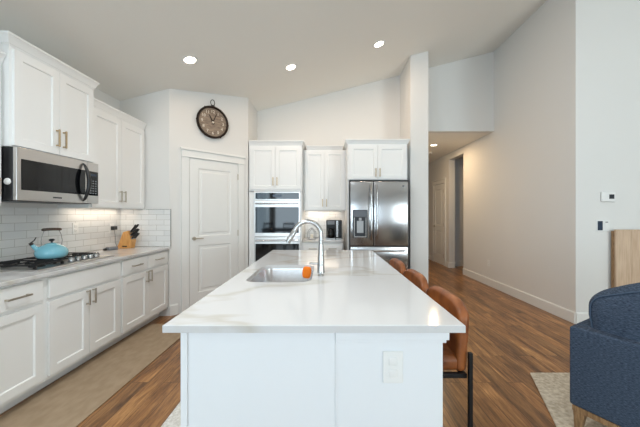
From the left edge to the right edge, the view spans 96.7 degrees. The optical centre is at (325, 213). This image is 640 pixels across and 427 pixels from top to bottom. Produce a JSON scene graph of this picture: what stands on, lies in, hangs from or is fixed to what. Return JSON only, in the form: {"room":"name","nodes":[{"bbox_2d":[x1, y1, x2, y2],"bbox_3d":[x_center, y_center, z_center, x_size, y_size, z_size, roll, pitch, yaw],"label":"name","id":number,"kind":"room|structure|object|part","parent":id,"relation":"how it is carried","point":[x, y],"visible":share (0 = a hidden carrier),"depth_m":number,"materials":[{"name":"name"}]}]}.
{"room":"kitchen","nodes":[
{"label":"kitchen","id":0,"kind":"room"},
{"bbox_2d":[0,88,119,251],"bbox_3d":[-2.789,-0.300,-0.565,0.150,3.300,8.870,0,0,0],"label":"wall","id":1,"kind":"structure","parent":0,"point":[100,95],"depth_m":3.28,"materials":[{"name":"white paint"}]},
{"bbox_2d":[0,51,5,205],"bbox_3d":[-2.526,-0.618,1.756,0.370,1.125,0.684,0,0,0],"label":"upper cabinet","id":2,"kind":"object","parent":1,"relation":"attached to","point":[2,54],"visible":1,"depth_m":2.08,"materials":[{"name":"white paint"}]},
{"bbox_3d":[-2.385,-0.573,1.774,0.020,1.011,0.608,0,0,0],"label":"door","id":3,"kind":"part","parent":2,"relation":"part of","materials":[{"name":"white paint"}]},
{"bbox_3d":[-2.358,-0.195,2.048,0.034,0.130,0.012,0,0,0],"label":"handle","id":4,"kind":"part","parent":2,"relation":"part of","materials":[{"name":"gold metal"}]},
{"bbox_3d":[-2.535,-1.138,1.756,0.352,0.084,0.684,0,0,0],"label":"crown moulding","id":5,"kind":"part","parent":2,"relation":"part of","materials":[{"name":"white paint"}]},
{"bbox_2d":[0,31,99,162],"bbox_3d":[-2.501,-0.915,2.485,0.420,0.830,0.834,0,0,0],"label":"upper cabinet","id":6,"kind":"object","parent":1,"relation":"attached to","point":[47,105],"visible":0.98,"depth_m":2.35,"materials":[{"name":"white paint"}]},
{"bbox_3d":[-2.335,-0.870,2.303,0.020,0.716,0.360,0,0,0],"label":"door","id":7,"kind":"part","parent":6,"relation":"part of","materials":[{"name":"white paint"}]},
{"bbox_2d":[1,147,97,203],"bbox_3d":[-2.459,-0.294,2.478,0.486,0.403,0.769,0,0,0],"label":"microwave","id":8,"kind":"object","parent":6,"relation":"attached to","point":[27,175],"visible":1,"depth_m":2.32,"materials":[{"name":"silver metal"}]},
{"bbox_3d":[-2.254,-0.294,2.681,0.077,0.360,0.033,0,0,0],"label":"handle","id":9,"kind":"part","parent":8,"relation":"part of","materials":[{"name":"black plastic"}]},
{"bbox_3d":[-2.304,-0.296,2.798,0.029,0.397,0.130,0,0,0],"label":"control panel","id":10,"kind":"part","parent":8,"relation":"part of","materials":[{"name":"black plastic"}]},
{"bbox_3d":[-2.510,-1.288,2.485,0.402,0.084,0.834,0,0,0],"label":"crown moulding","id":11,"kind":"part","parent":6,"relation":"part of","materials":[{"name":"white paint"}]},
{"bbox_3d":[-2.308,-0.650,2.453,0.034,0.150,0.012,0,0,0],"label":"handle","id":12,"kind":"part","parent":6,"relation":"part of","materials":[{"name":"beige metal"}]},
{"bbox_3d":[-2.308,-0.650,2.517,0.034,0.150,0.012,0,0,0],"label":"handle","id":13,"kind":"part","parent":6,"relation":"part of","materials":[{"name":"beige metal"}]},
{"bbox_3d":[-2.335,-0.870,2.666,0.020,0.716,0.360,0,0,0],"label":"door","id":14,"kind":"part","parent":6,"relation":"part of","materials":[{"name":"white paint"}]},
{"bbox_2d":[0,207,119,260],"bbox_3d":[-2.709,0.191,2.374,0.010,0.486,2.749,0,0,0],"label":"tiled wall","id":15,"kind":"structure","parent":1,"relation":"attached to","point":[19,227],"depth_m":2.83,"materials":[{"name":"white tile"}]},
{"bbox_2d":[72,223,77,233],"bbox_3d":[-2.699,0.160,3.064,0.008,0.118,0.072,0,0,0],"label":"power outlet","id":16,"kind":"object","parent":15,"relation":"attached to","point":[74,225],"visible":1,"depth_m":3.06,"materials":[{"name":"white plastic"}]},
{"bbox_2d":[110,223,116,245],"bbox_3d":[-2.657,0.280,3.585,0.092,0.307,0.070,0,0,0],"label":"electrical outlet","id":17,"kind":"object","parent":15,"relation":"attached to","point":[113,228],"visible":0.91,"depth_m":3.57,"materials":[{"name":"white plastic"}]},
{"bbox_2d":[57,98,146,208],"bbox_3d":[-2.526,-0.618,3.305,0.370,1.125,0.872,0,0,0],"label":"upper cabinet","id":18,"kind":"object","parent":1,"relation":"attached to","point":[118,136],"visible":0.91,"depth_m":3.24,"materials":[{"name":"white paint"}]},
{"bbox_3d":[-2.385,-0.573,3.096,0.020,1.011,0.414,0,0,0],"label":"door","id":19,"kind":"part","parent":18,"relation":"part of","materials":[{"name":"white paint"}]},
{"bbox_3d":[-2.535,-1.138,3.305,0.352,0.084,0.872,0,0,0],"label":"crown moulding","id":20,"kind":"part","parent":18,"relation":"part of","materials":[{"name":"white paint"}]},
{"bbox_3d":[-2.385,-0.573,3.514,0.020,1.011,0.414,0,0,0],"label":"door","id":21,"kind":"part","parent":18,"relation":"part of","materials":[{"name":"white paint"}]},
{"bbox_2d":[120,88,256,315],"bbox_3d":[-1.831,-0.450,4.377,0.586,3.600,2.126,0,0,43],"label":"wall","id":22,"kind":"structure","parent":0,"point":[169,115],"depth_m":3.81,"materials":[{"name":"white paint"}]},
{"bbox_2d":[120,209,170,245],"bbox_3d":[-2.372,0.188,3.744,0.663,0.490,0.012,0,0,0],"label":"tiled wall","id":23,"kind":"structure","parent":22,"relation":"attached to","point":[154,226],"depth_m":3.74,"materials":[{"name":"white tile"}]},
{"bbox_3d":[-2.205,0.188,3.744,0.330,0.490,0.012,0,0,0],"label":"edge trim","id":24,"kind":"part","parent":23,"relation":"part of","materials":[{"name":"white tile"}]},
{"bbox_2d":[170,304,177,315],"bbox_3d":[-2.022,1.280,3.781,0.015,0.140,0.097,0,0,45],"label":"baseboard","id":25,"kind":"structure","parent":22,"relation":"attached to","point":[173,308],"depth_m":3.78,"materials":[{"name":"white paint"}]},
{"bbox_2d":[196,100,228,138],"bbox_3d":[-1.644,-1.372,4.130,0.053,0.566,0.484,0,0,45],"label":"wall clock","id":26,"kind":"object","parent":22,"relation":"attached to","point":[211,121],"visible":1,"depth_m":4.12,"materials":[{"name":"brown metal"}]},
{"bbox_2d":[180,146,245,312],"bbox_3d":[-1.610,0.225,4.155,0.068,2.250,0.961,0,0,45],"label":"door","id":27,"kind":"structure","parent":22,"relation":"in","point":[212,192],"depth_m":4.12,"materials":[{"name":"white paint"}]},
{"bbox_2d":[0,0,546,110],"bbox_3d":[2.043,-2.505,0.070,9.814,2.118,10.440,0,0,0],"label":"ceiling","id":28,"kind":"structure","parent":0,"point":[132,48],"depth_m":3.34,"materials":[{"name":"white paint"}]},
{"bbox_2d":[181,55,197,64],"bbox_3d":[-1.571,-1.771,3.285,0.174,0.048,0.179,0,0,5],"label":"recessed light","id":29,"kind":"object","parent":28,"relation":"in","point":[189,59],"visible":1,"depth_m":3.28,"materials":[{"name":"white plastic"}]},
{"bbox_2d":[285,63,296,70],"bbox_3d":[-0.490,-2.045,3.980,0.174,0.048,0.179,0,0,5],"label":"recessed light","id":30,"kind":"object","parent":28,"relation":"in","point":[289,67],"visible":1,"depth_m":3.97,"materials":[{"name":"white plastic"}]},
{"bbox_2d":[373,40,384,47],"bbox_3d":[0.738,-2.357,3.960,0.174,0.048,0.179,0,0,5],"label":"recessed light","id":31,"kind":"object","parent":28,"relation":"in","point":[380,43],"visible":1,"depth_m":3.95,"materials":[{"name":"white plastic"}]},
{"bbox_2d":[0,259,574,426],"bbox_3d":[2.043,1.410,2.300,9.814,0.120,14.900,0,0,0],"label":"floor","id":32,"kind":"structure","parent":0,"point":[510,338],"depth_m":2.45,"materials":[{"name":"brown wood"}]},
{"bbox_2d":[0,278,43,413],"bbox_3d":[-2.370,0.907,1.897,0.679,0.885,0.412,0,0,0],"label":"base cabinet","id":33,"kind":"object","parent":32,"relation":"on","point":[21,304],"visible":0.99,"depth_m":1.93,"materials":[{"name":"white paint"}]},
{"bbox_3d":[-2.048,0.560,1.897,0.034,0.012,0.155,0,0,0],"label":"handle","id":34,"kind":"part","parent":33,"relation":"part of","materials":[{"name":"gold metal"}]},
{"bbox_3d":[-2.075,0.560,1.897,0.020,0.150,0.369,0,0,0],"label":"drawer","id":35,"kind":"part","parent":33,"relation":"part of","materials":[{"name":"white paint"}]},
{"bbox_2d":[0,247,169,286],"bbox_3d":[-2.373,0.450,2.714,0.657,0.030,2.048,0,0,0],"label":"countertop","id":36,"kind":"structure","parent":33,"relation":"on","point":[6,278],"depth_m":2.40,"materials":[{"name":"white stone"}]},
{"bbox_2d":[0,252,113,271],"bbox_3d":[-2.417,0.410,2.506,0.525,0.050,0.775,0,0,0],"label":"gas cooktop","id":37,"kind":"object","parent":36,"relation":"in","point":[17,265],"visible":0.82,"depth_m":2.36,"materials":[{"name":"silver metal"}]},
{"bbox_2d":[29,228,68,258],"bbox_3d":[-2.410,0.257,2.500,0.224,0.262,0.224,0,0,-15],"label":"tea kettle","id":38,"kind":"object","parent":37,"relation":"on","point":[52,250],"visible":1,"depth_m":2.44,"materials":[{"name":"blue metal"}]},
{"bbox_3d":[-2.460,0.292,2.413,0.048,0.078,0.074,0,0,30],"label":"spout","id":39,"kind":"part","parent":38,"relation":"part of","materials":[{"name":"teal metal"}]},
{"bbox_3d":[-2.410,0.139,2.500,0.028,0.027,0.135,0,0,30],"label":"handle","id":40,"kind":"part","parent":38,"relation":"part of","materials":[{"name":"brown wood"}]},
{"bbox_3d":[-2.230,0.404,2.493,0.052,0.038,0.052,0,0,0],"label":"knob","id":41,"kind":"part","parent":37,"relation":"part of","materials":[{"name":"silver metal"}]},
{"bbox_2d":[103,246,117,250],"bbox_3d":[-2.566,0.416,3.384,0.075,0.038,0.145,0,0,20],"label":"dock","id":42,"kind":"object","parent":36,"relation":"on","point":[111,247],"visible":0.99,"depth_m":3.36,"materials":[{"name":"grey plastic"}]},
{"bbox_2d":[117,231,135,247],"bbox_3d":[-2.510,0.325,3.579,0.178,0.219,0.102,0,0,0],"label":"knife block","id":43,"kind":"object","parent":36,"relation":"on","point":[125,241],"visible":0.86,"depth_m":3.53,"materials":[{"name":"brown wood"}]},
{"bbox_2d":[30,261,119,395],"bbox_3d":[-2.370,0.907,2.486,0.679,0.885,0.764,0,0,0],"label":"base cabinet","id":44,"kind":"object","parent":32,"relation":"on","point":[82,306],"visible":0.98,"depth_m":2.38,"materials":[{"name":"white paint"}]},
{"bbox_3d":[-2.075,0.938,2.304,0.020,0.555,0.358,0,0,0],"label":"door","id":45,"kind":"part","parent":44,"relation":"part of","materials":[{"name":"white paint"}]},
{"bbox_3d":[-2.075,0.560,2.486,0.020,0.150,0.721,0,0,0],"label":"false drawer","id":46,"kind":"part","parent":44,"relation":"part of","materials":[{"name":"white paint"}]},
{"bbox_3d":[-2.048,0.725,2.454,0.034,0.130,0.012,0,0,0],"label":"handle","id":47,"kind":"part","parent":44,"relation":"part of","materials":[{"name":"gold metal"}]},
{"bbox_3d":[-2.048,0.725,2.518,0.034,0.130,0.012,0,0,0],"label":"handle","id":48,"kind":"part","parent":44,"relation":"part of","materials":[{"name":"gold metal"}]},
{"bbox_3d":[-2.075,0.938,2.667,0.020,0.555,0.358,0,0,0],"label":"door","id":49,"kind":"part","parent":44,"relation":"part of","materials":[{"name":"white paint"}]},
{"bbox_2d":[0,324,180,426],"bbox_3d":[-1.863,1.346,2.180,0.573,0.008,2.560,0,0,0],"label":"runner rug","id":50,"kind":"object","parent":32,"relation":"on","point":[70,400],"visible":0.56,"depth_m":2.23,"materials":[{"name":"beige fabric"}]},
{"bbox_2d":[109,250,167,346],"bbox_3d":[-2.370,0.907,3.301,0.679,0.885,0.866,0,0,0],"label":"base cabinet","id":51,"kind":"object","parent":32,"relation":"on","point":[143,278],"visible":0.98,"depth_m":3.20,"materials":[{"name":"white paint"}]},
{"bbox_3d":[-2.075,0.560,3.093,0.020,0.150,0.406,0,0,0],"label":"drawer","id":52,"kind":"part","parent":51,"relation":"part of","materials":[{"name":"white paint"}]},
{"bbox_3d":[-2.075,0.938,3.095,0.020,0.555,0.410,0,0,0],"label":"door","id":53,"kind":"part","parent":51,"relation":"part of","materials":[{"name":"white paint"}]},
{"bbox_3d":[-2.075,0.560,3.510,0.020,0.150,0.406,0,0,0],"label":"drawer","id":54,"kind":"part","parent":51,"relation":"part of","materials":[{"name":"white paint"}]},
{"bbox_3d":[-2.075,0.938,3.508,0.020,0.555,0.410,0,0,0],"label":"door","id":55,"kind":"part","parent":51,"relation":"part of","materials":[{"name":"white paint"}]},
{"bbox_2d":[161,401,180,426],"bbox_3d":[-0.830,1.345,1.250,0.420,0.010,2.100,0,0,0],"label":"floor mat","id":56,"kind":"object","parent":32,"relation":"on","point":[174,419],"visible":0.02,"depth_m":1.85,"materials":[{"name":"white fabric"}]},
{"bbox_2d":[249,140,305,265],"bbox_3d":[-0.793,0.092,4.837,0.878,2.515,0.661,0,0,0],"label":"tall cabinet","id":57,"kind":"object","parent":32,"relation":"on","point":[274,165],"visible":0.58,"depth_m":4.55,"materials":[{"name":"white paint"}]},
{"bbox_3d":[-1.012,-0.725,4.550,0.399,0.680,0.020,0,0,0],"label":"door","id":58,"kind":"part","parent":57,"relation":"part of","materials":[{"name":"white paint"}]},
{"bbox_2d":[254,192,299,262],"bbox_3d":[-0.778,0.351,4.791,0.736,1.390,0.638,0,0,0],"label":"double wall oven","id":59,"kind":"object","parent":57,"relation":"in","point":[276,214],"visible":0.76,"depth_m":4.53,"materials":[{"name":"grey metal"}]},
{"bbox_3d":[-0.778,0.427,4.500,0.676,0.025,0.056,0,0,0],"label":"handle","id":60,"kind":"part","parent":59,"relation":"part of","materials":[{"name":"silver metal"}]},
{"bbox_3d":[-0.778,-0.158,4.500,0.676,0.025,0.056,0,0,0],"label":"handle","id":61,"kind":"part","parent":59,"relation":"part of","materials":[{"name":"silver metal"}]},
{"bbox_3d":[-0.778,0.690,4.545,0.736,0.625,0.034,0,0,0],"label":"door","id":62,"kind":"part","parent":59,"relation":"part of","materials":[{"name":"silver metal"}]},
{"bbox_3d":[-0.778,0.081,4.545,0.736,0.578,0.034,0,0,0],"label":"door","id":63,"kind":"part","parent":59,"relation":"part of","materials":[{"name":"silver metal"}]},
{"bbox_3d":[-0.778,-0.279,4.550,0.736,0.131,0.024,0,0,0],"label":"control panel","id":64,"kind":"part","parent":59,"relation":"part of","materials":[{"name":"silver metal"}]},
{"bbox_3d":[-0.778,-0.280,4.537,0.696,0.100,0.002,0,0,0],"label":"panel glass","id":65,"kind":"part","parent":59,"relation":"part of","materials":[{"name":"black glass"}]},
{"bbox_3d":[-0.793,-1.125,4.846,0.878,0.079,0.643,0,0,0],"label":"crown moulding","id":66,"kind":"part","parent":57,"relation":"part of","materials":[{"name":"white paint"}]},
{"bbox_3d":[-0.610,-0.725,4.550,0.399,0.680,0.020,0,0,0],"label":"door","id":67,"kind":"part","parent":57,"relation":"part of","materials":[{"name":"white paint"}]},
{"bbox_2d":[181,333,448,426],"bbox_3d":[-0.059,0.908,2.250,1.103,0.884,2.244,0,0,0],"label":"kitchen island","id":68,"kind":"object","parent":32,"relation":"on","point":[228,379],"visible":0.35,"depth_m":1.14,"materials":[{"name":"white paint"}]},
{"bbox_2d":[162,250,465,332],"bbox_3d":[-0.047,0.450,2.248,1.180,0.030,2.283,0,0,0],"label":"island countertop","id":69,"kind":"structure","parent":68,"relation":"on","point":[358,291],"depth_m":1.36,"materials":[{"name":"white stone"}]},
{"bbox_2d":[249,269,313,281],"bbox_3d":[-0.310,0.560,2.100,0.480,0.190,0.650,0,0,0],"label":"sink","id":70,"kind":"object","parent":69,"relation":"in","point":[266,275],"visible":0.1,"depth_m":2.40,"materials":[{"name":"silver metal"}]},
{"bbox_2d":[302,266,310,277],"bbox_3d":[-0.158,0.486,2.345,0.075,0.098,0.038,0,0,-1],"label":"sponge","id":71,"kind":"object","parent":70,"relation":"in","point":[306,273],"visible":1,"depth_m":2.33,"materials":[{"name":"orange"}]},
{"bbox_2d":[286,219,324,272],"bbox_3d":[-0.153,0.238,2.100,0.290,0.393,0.058,0,0,0],"label":"kitchen faucet","id":72,"kind":"object","parent":69,"relation":"on","point":[320,263],"visible":1,"depth_m":2.08,"materials":[{"name":"silver metal"}]},
{"bbox_3d":[0.265,0.492,1.196,0.455,0.052,0.131,0,0,0],"label":"cap moulding","id":73,"kind":"part","parent":68,"relation":"part of","materials":[{"name":"white paint"}]},
{"bbox_2d":[383,351,402,382],"bbox_3d":[0.268,0.615,1.138,0.080,0.127,0.008,0,0,0],"label":"power outlet","id":74,"kind":"object","parent":68,"relation":"attached to","point":[392,360],"visible":1,"depth_m":1.14,"materials":[{"name":"white plastic"}]},
{"bbox_2d":[389,358,396,364],"bbox_3d":[0.268,0.591,1.136,0.034,0.030,0.005,0,0,0],"label":"socket","id":75,"kind":"object","parent":74,"relation":"attached to","point":[392,361],"depth_m":1.13,"materials":[{"name":"white plastic"}]},
{"bbox_2d":[389,370,396,376],"bbox_3d":[0.268,0.639,1.136,0.034,0.030,0.005,0,0,0],"label":"socket","id":76,"kind":"object","parent":74,"relation":"attached to","point":[392,373],"depth_m":1.13,"materials":[{"name":"white plastic"}]},
{"bbox_2d":[302,243,342,249],"bbox_3d":[-0.054,0.907,4.837,0.659,0.885,0.661,0,0,0],"label":"base cabinet","id":77,"kind":"object","parent":32,"relation":"on","point":[305,246],"visible":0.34,"depth_m":4.54,"materials":[{"name":"white paint"}]},
{"bbox_3d":[-0.211,0.560,4.550,0.306,0.150,0.020,0,0,0],"label":"drawer","id":78,"kind":"part","parent":77,"relation":"part of","materials":[{"name":"white paint"}]},
{"bbox_2d":[302,238,342,242],"bbox_3d":[-0.054,0.450,4.844,0.658,0.030,0.628,0,0,0],"label":"countertop","id":79,"kind":"structure","parent":77,"relation":"on","point":[305,240],"depth_m":4.53,"materials":[{"name":"white stone"}]},
{"bbox_2d":[307,228,315,238],"bbox_3d":[-0.244,0.338,4.863,0.128,0.193,0.098,0,0,-20],"label":"house ornament","id":80,"kind":"object","parent":79,"relation":"on","point":[311,235],"visible":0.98,"depth_m":4.85,"materials":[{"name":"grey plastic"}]},
{"bbox_2d":[326,220,341,239],"bbox_3d":[0.136,0.272,4.838,0.262,0.325,0.285,0,0,0],"label":"coffee maker","id":81,"kind":"object","parent":79,"relation":"on","point":[333,227],"visible":1,"depth_m":4.75,"materials":[{"name":"black plastic"}]},
{"bbox_3d":[0.083,0.153,4.738,0.120,0.062,0.003,0,0,0],"label":"control panel","id":82,"kind":"part","parent":81,"relation":"part of","materials":[{"name":"grey plastic"}]},
{"bbox_3d":[0.102,0.560,4.550,0.306,0.150,0.020,0,0,0],"label":"drawer","id":83,"kind":"part","parent":77,"relation":"part of","materials":[{"name":"white paint"}]},
{"bbox_2d":[343,139,409,249],"bbox_3d":[0.823,0.098,4.777,1.041,2.505,0.781,0,0,0],"label":"tall cabinet","id":84,"kind":"object","parent":32,"relation":"on","point":[366,159],"visible":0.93,"depth_m":4.43,"materials":[{"name":"white paint"}]},
{"bbox_3d":[0.348,0.414,4.819,0.019,1.871,0.697,0,0,0],"label":"panel","id":85,"kind":"part","parent":84,"relation":"part of","materials":[{"name":"white paint"}]},
{"bbox_3d":[0.582,-0.798,4.430,0.438,0.529,0.020,0,0,0],"label":"door","id":86,"kind":"part","parent":84,"relation":"part of","materials":[{"name":"white paint"}]},
{"bbox_3d":[0.803,-1.118,4.786,1.001,0.074,0.763,0,0,0],"label":"crown moulding","id":87,"kind":"part","parent":84,"relation":"part of","materials":[{"name":"white paint"}]},
{"bbox_3d":[1.024,-0.798,4.430,0.438,0.529,0.020,0,0,0],"label":"door","id":88,"kind":"part","parent":84,"relation":"part of","materials":[{"name":"white paint"}]},
{"bbox_2d":[349,180,408,269],"bbox_3d":[0.800,0.422,4.640,0.900,1.856,0.939,0,0,0],"label":"refrigerator","id":89,"kind":"object","parent":32,"relation":"on","point":[378,209],"visible":0.71,"depth_m":4.25,"materials":[{"name":"grey metal"}]},
{"bbox_3d":[0.509,0.207,4.237,0.186,0.295,0.014,0,0,0],"label":"recess frame","id":90,"kind":"part","parent":89,"relation":"part of","materials":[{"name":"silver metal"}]},
{"bbox_3d":[0.509,0.003,4.243,0.202,0.095,0.002,0,0,0],"label":"control glass","id":91,"kind":"part","parent":89,"relation":"part of","materials":[{"name":"grey glass"}]},
{"bbox_3d":[0.535,0.003,4.285,0.347,0.965,0.070,0,0,0],"label":"door","id":92,"kind":"part","parent":89,"relation":"part of","materials":[{"name":"silver metal"}]},
{"bbox_3d":[0.670,-0.020,4.210,0.024,0.840,0.078,0,0,0],"label":"handle","id":93,"kind":"part","parent":89,"relation":"part of","materials":[{"name":"silver metal"}]},
{"bbox_3d":[0.754,-0.020,4.210,0.024,0.840,0.078,0,0,0],"label":"handle","id":94,"kind":"part","parent":89,"relation":"part of","materials":[{"name":"silver metal"}]},
{"bbox_3d":[0.796,0.670,4.285,0.868,0.350,0.070,0,0,0],"label":"freezer drawer","id":95,"kind":"part","parent":89,"relation":"part of","materials":[{"name":"silver metal"}]},
{"bbox_3d":[0.796,0.555,4.212,0.781,0.025,0.073,0,0,0],"label":"handle","id":96,"kind":"part","parent":89,"relation":"part of","materials":[{"name":"silver metal"}]},
{"bbox_3d":[0.973,0.003,4.285,0.515,0.965,0.070,0,0,0],"label":"door","id":97,"kind":"part","parent":89,"relation":"part of","materials":[{"name":"silver metal"}]},
{"bbox_2d":[389,258,405,274],"bbox_3d":[0.487,0.902,2.780,0.502,0.895,0.531,0,0,0],"label":"bar stool","id":98,"kind":"object","parent":32,"relation":"on","point":[397,264],"visible":0.16,"depth_m":2.69,"materials":[{"name":"brown leather"}]},
{"bbox_2d":[403,269,428,293],"bbox_3d":[0.487,0.902,2.215,0.502,0.895,0.531,0,0,0],"label":"bar stool","id":99,"kind":"object","parent":32,"relation":"on","point":[419,280],"visible":0.2,"depth_m":2.12,"materials":[{"name":"brown leather"}]},
{"bbox_2d":[426,286,472,426],"bbox_3d":[0.487,0.902,1.655,0.502,0.895,0.531,0,0,0],"label":"bar stool","id":100,"kind":"object","parent":32,"relation":"on","point":[455,348],"visible":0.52,"depth_m":1.42,"materials":[{"name":"brown leather"}]},
{"bbox_3d":[0.693,0.623,1.655,0.089,0.337,0.490,0,0,0],"label":"backrest","id":101,"kind":"part","parent":100,"relation":"part of","materials":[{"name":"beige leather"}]},
{"bbox_3d":[0.468,0.750,1.655,0.440,0.085,0.470,0,0,0],"label":"seat","id":102,"kind":"part","parent":100,"relation":"part of","materials":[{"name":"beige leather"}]},
{"bbox_3d":[0.479,0.806,1.655,0.442,0.023,0.490,0,0,0],"label":"seat frame","id":103,"kind":"part","parent":100,"relation":"part of","materials":[{"name":"black metal"}]},
{"bbox_3d":[0.710,1.017,1.399,0.018,0.665,0.020,0,0,0],"label":"leg","id":104,"kind":"part","parent":100,"relation":"part of","materials":[{"name":"black metal"}]},
{"bbox_2d":[530,373,606,426],"bbox_3d":[2.750,1.343,0.596,3.100,0.014,3.592,0,0,0],"label":"area rug","id":105,"kind":"object","parent":32,"relation":"on","point":[554,388],"visible":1,"depth_m":2.06,"materials":[{"name":"beige carpet"}]},
{"bbox_2d":[570,318,639,426],"bbox_3d":[2.394,1.017,1.119,0.899,0.637,2.000,0,0,-29],"label":"sofa","id":106,"kind":"object","parent":105,"relation":"on","point":[604,366],"visible":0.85,"depth_m":1.63,"materials":[{"name":"blue fabric"}]},
{"bbox_3d":[1.564,1.276,1.748,0.055,0.120,0.055,0,0,-29],"label":"leg","id":107,"kind":"part","parent":106,"relation":"part of","materials":[{"name":"brown wood"}]},
{"bbox_3d":[1.964,0.940,1.976,0.808,0.482,0.084,0,0,-29],"label":"arm","id":108,"kind":"part","parent":106,"relation":"part of","materials":[{"name":"blue fabric"}]},
{"bbox_3d":[2.395,1.198,1.120,0.888,0.034,1.976,0,0,-29],"label":"rail","id":109,"kind":"part","parent":106,"relation":"part of","materials":[{"name":"brown wood"}]},
{"bbox_2d":[589,282,639,341],"bbox_3d":[1.917,0.619,1.459,0.290,0.545,0.860,0,0,-29],"label":"cushion","id":110,"kind":"object","parent":106,"relation":"on","point":[615,310],"visible":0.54,"depth_m":1.64,"materials":[{"name":"blue fabric"}]},
{"bbox_2d":[611,230,639,287],"bbox_3d":[4.228,0.771,3.428,1.520,1.156,0.064,0,0,0],"label":"oak panel","id":111,"kind":"object","parent":32,"relation":"on","point":[625,244],"visible":0.67,"depth_m":3.40,"materials":[{"name":"brown wood"}]},
{"bbox_2d":[257,52,493,249],"bbox_3d":[0.902,-0.950,5.230,4.302,4.600,0.120,0,0,0],"label":"wall","id":112,"kind":"structure","parent":0,"point":[371,110],"depth_m":5.17,"materials":[{"name":"white paint"}]},
{"bbox_2d":[305,211,342,236],"bbox_3d":[-0.040,0.193,5.165,0.680,0.480,0.010,0,0,0],"label":"tiled wall","id":113,"kind":"structure","parent":112,"relation":"attached to","point":[320,217],"depth_m":5.16,"materials":[{"name":"white tile"}]},
{"bbox_2d":[303,145,345,210],"bbox_3d":[-0.025,-0.600,4.979,0.721,1.100,0.376,0,0,0],"label":"upper cabinet","id":114,"kind":"object","parent":112,"relation":"attached to","point":[324,166],"visible":1,"depth_m":4.83,"materials":[{"name":"white paint"}]},
{"bbox_3d":[-0.192,-0.560,4.835,0.329,0.996,0.020,0,0,0],"label":"door","id":115,"kind":"part","parent":114,"relation":"part of","materials":[{"name":"white paint"}]},
{"bbox_3d":[-0.023,-1.115,4.988,0.614,0.070,0.358,0,0,0],"label":"crown moulding","id":116,"kind":"part","parent":114,"relation":"part of","materials":[{"name":"white paint"}]},
{"bbox_3d":[0.141,-0.560,4.835,0.329,0.996,0.020,0,0,0],"label":"door","id":117,"kind":"part","parent":114,"relation":"part of","materials":[{"name":"white paint"}]},
{"bbox_2d":[400,51,427,281],"bbox_3d":[1.488,-0.950,7.065,0.285,4.600,5.070,0,0,0],"label":"wall","id":118,"kind":"structure","parent":0,"point":[414,76],"depth_m":4.53,"materials":[{"name":"white paint"}]},
{"bbox_2d":[428,133,488,162],"bbox_3d":[3.381,-1.544,6.609,3.503,0.100,5.982,0,0,0],"label":"ceiling","id":119,"kind":"structure","parent":0,"point":[447,143],"depth_m":5.90,"materials":[{"name":"white paint"}]},
{"bbox_2d":[455,157,462,260],"bbox_3d":[4.226,-0.150,5.524,2.053,3.000,3.812,0,0,0],"label":"wall","id":120,"kind":"structure","parent":0,"point":[458,162],"depth_m":7.31,"materials":[{"name":"white paint"}]},
{"bbox_2d":[455,261,462,265],"bbox_3d":[4.127,1.280,7.303,1.853,0.140,0.015,0,0,0],"label":"baseboard","id":121,"kind":"structure","parent":120,"relation":"attached to","point":[457,263],"depth_m":7.30,"materials":[{"name":"white paint"}]},
{"bbox_2d":[428,0,587,311],"bbox_3d":[3.127,-0.950,6.539,0.147,4.600,6.122,0,0,0],"label":"wall","id":122,"kind":"structure","parent":0,"point":[525,181],"depth_m":4.18,"materials":[{"name":"white paint"}]},
{"bbox_2d":[431,178,445,265],"bbox_3d":[3.018,0.217,7.680,0.068,2.265,0.904,0,0,0],"label":"door","id":123,"kind":"structure","parent":122,"relation":"in","point":[438,191],"depth_m":7.62,"materials":[{"name":"white paint"}]},
{"bbox_2d":[445,261,454,267],"bbox_3d":[3.119,1.280,7.143,0.162,0.140,0.195,0,0,0],"label":"baseboard","id":124,"kind":"structure","parent":122,"relation":"attached to","point":[447,264],"depth_m":7.04,"materials":[{"name":"white paint"}]},
{"bbox_2d":[463,268,588,323],"bbox_3d":[4.919,1.280,4.891,3.762,0.140,2.857,0,0,0],"label":"baseboard","id":125,"kind":"structure","parent":122,"relation":"attached to","point":[573,317],"depth_m":4.17,"materials":[{"name":"white paint"}]},
{"bbox_2d":[588,0,639,311],"bbox_3d":[5.000,-1.150,3.548,3.600,5.000,0.140,0,0,0],"label":"wall","id":126,"kind":"structure","parent":0,"point":[613,25],"depth_m":3.48,"materials":[{"name":"white paint"}]},
{"bbox_2d":[596,220,609,230],"bbox_3d":[3.382,0.148,3.470,0.164,0.136,0.014,0,0,0],"label":"alarm keypad","id":127,"kind":"object","parent":126,"relation":"attached to","point":[601,225],"visible":1,"depth_m":3.47,"materials":[{"name":"white plastic"}]},
{"bbox_2d":[604,222,608,229],"bbox_3d":[3.420,0.150,3.466,0.052,0.100,0.003,0,0,0],"label":"switch","id":128,"kind":"object","parent":127,"relation":"attached to","point":[606,224],"depth_m":3.46,"materials":[{"name":"white plastic"}]},
{"bbox_2d":[601,192,615,201],"bbox_3d":[3.437,-0.203,3.464,0.164,0.115,0.027,0,0,0],"label":"thermostat","id":129,"kind":"object","parent":126,"relation":"attached to","point":[605,196],"visible":1,"depth_m":3.45,"materials":[{"name":"white plastic"}]}
]}

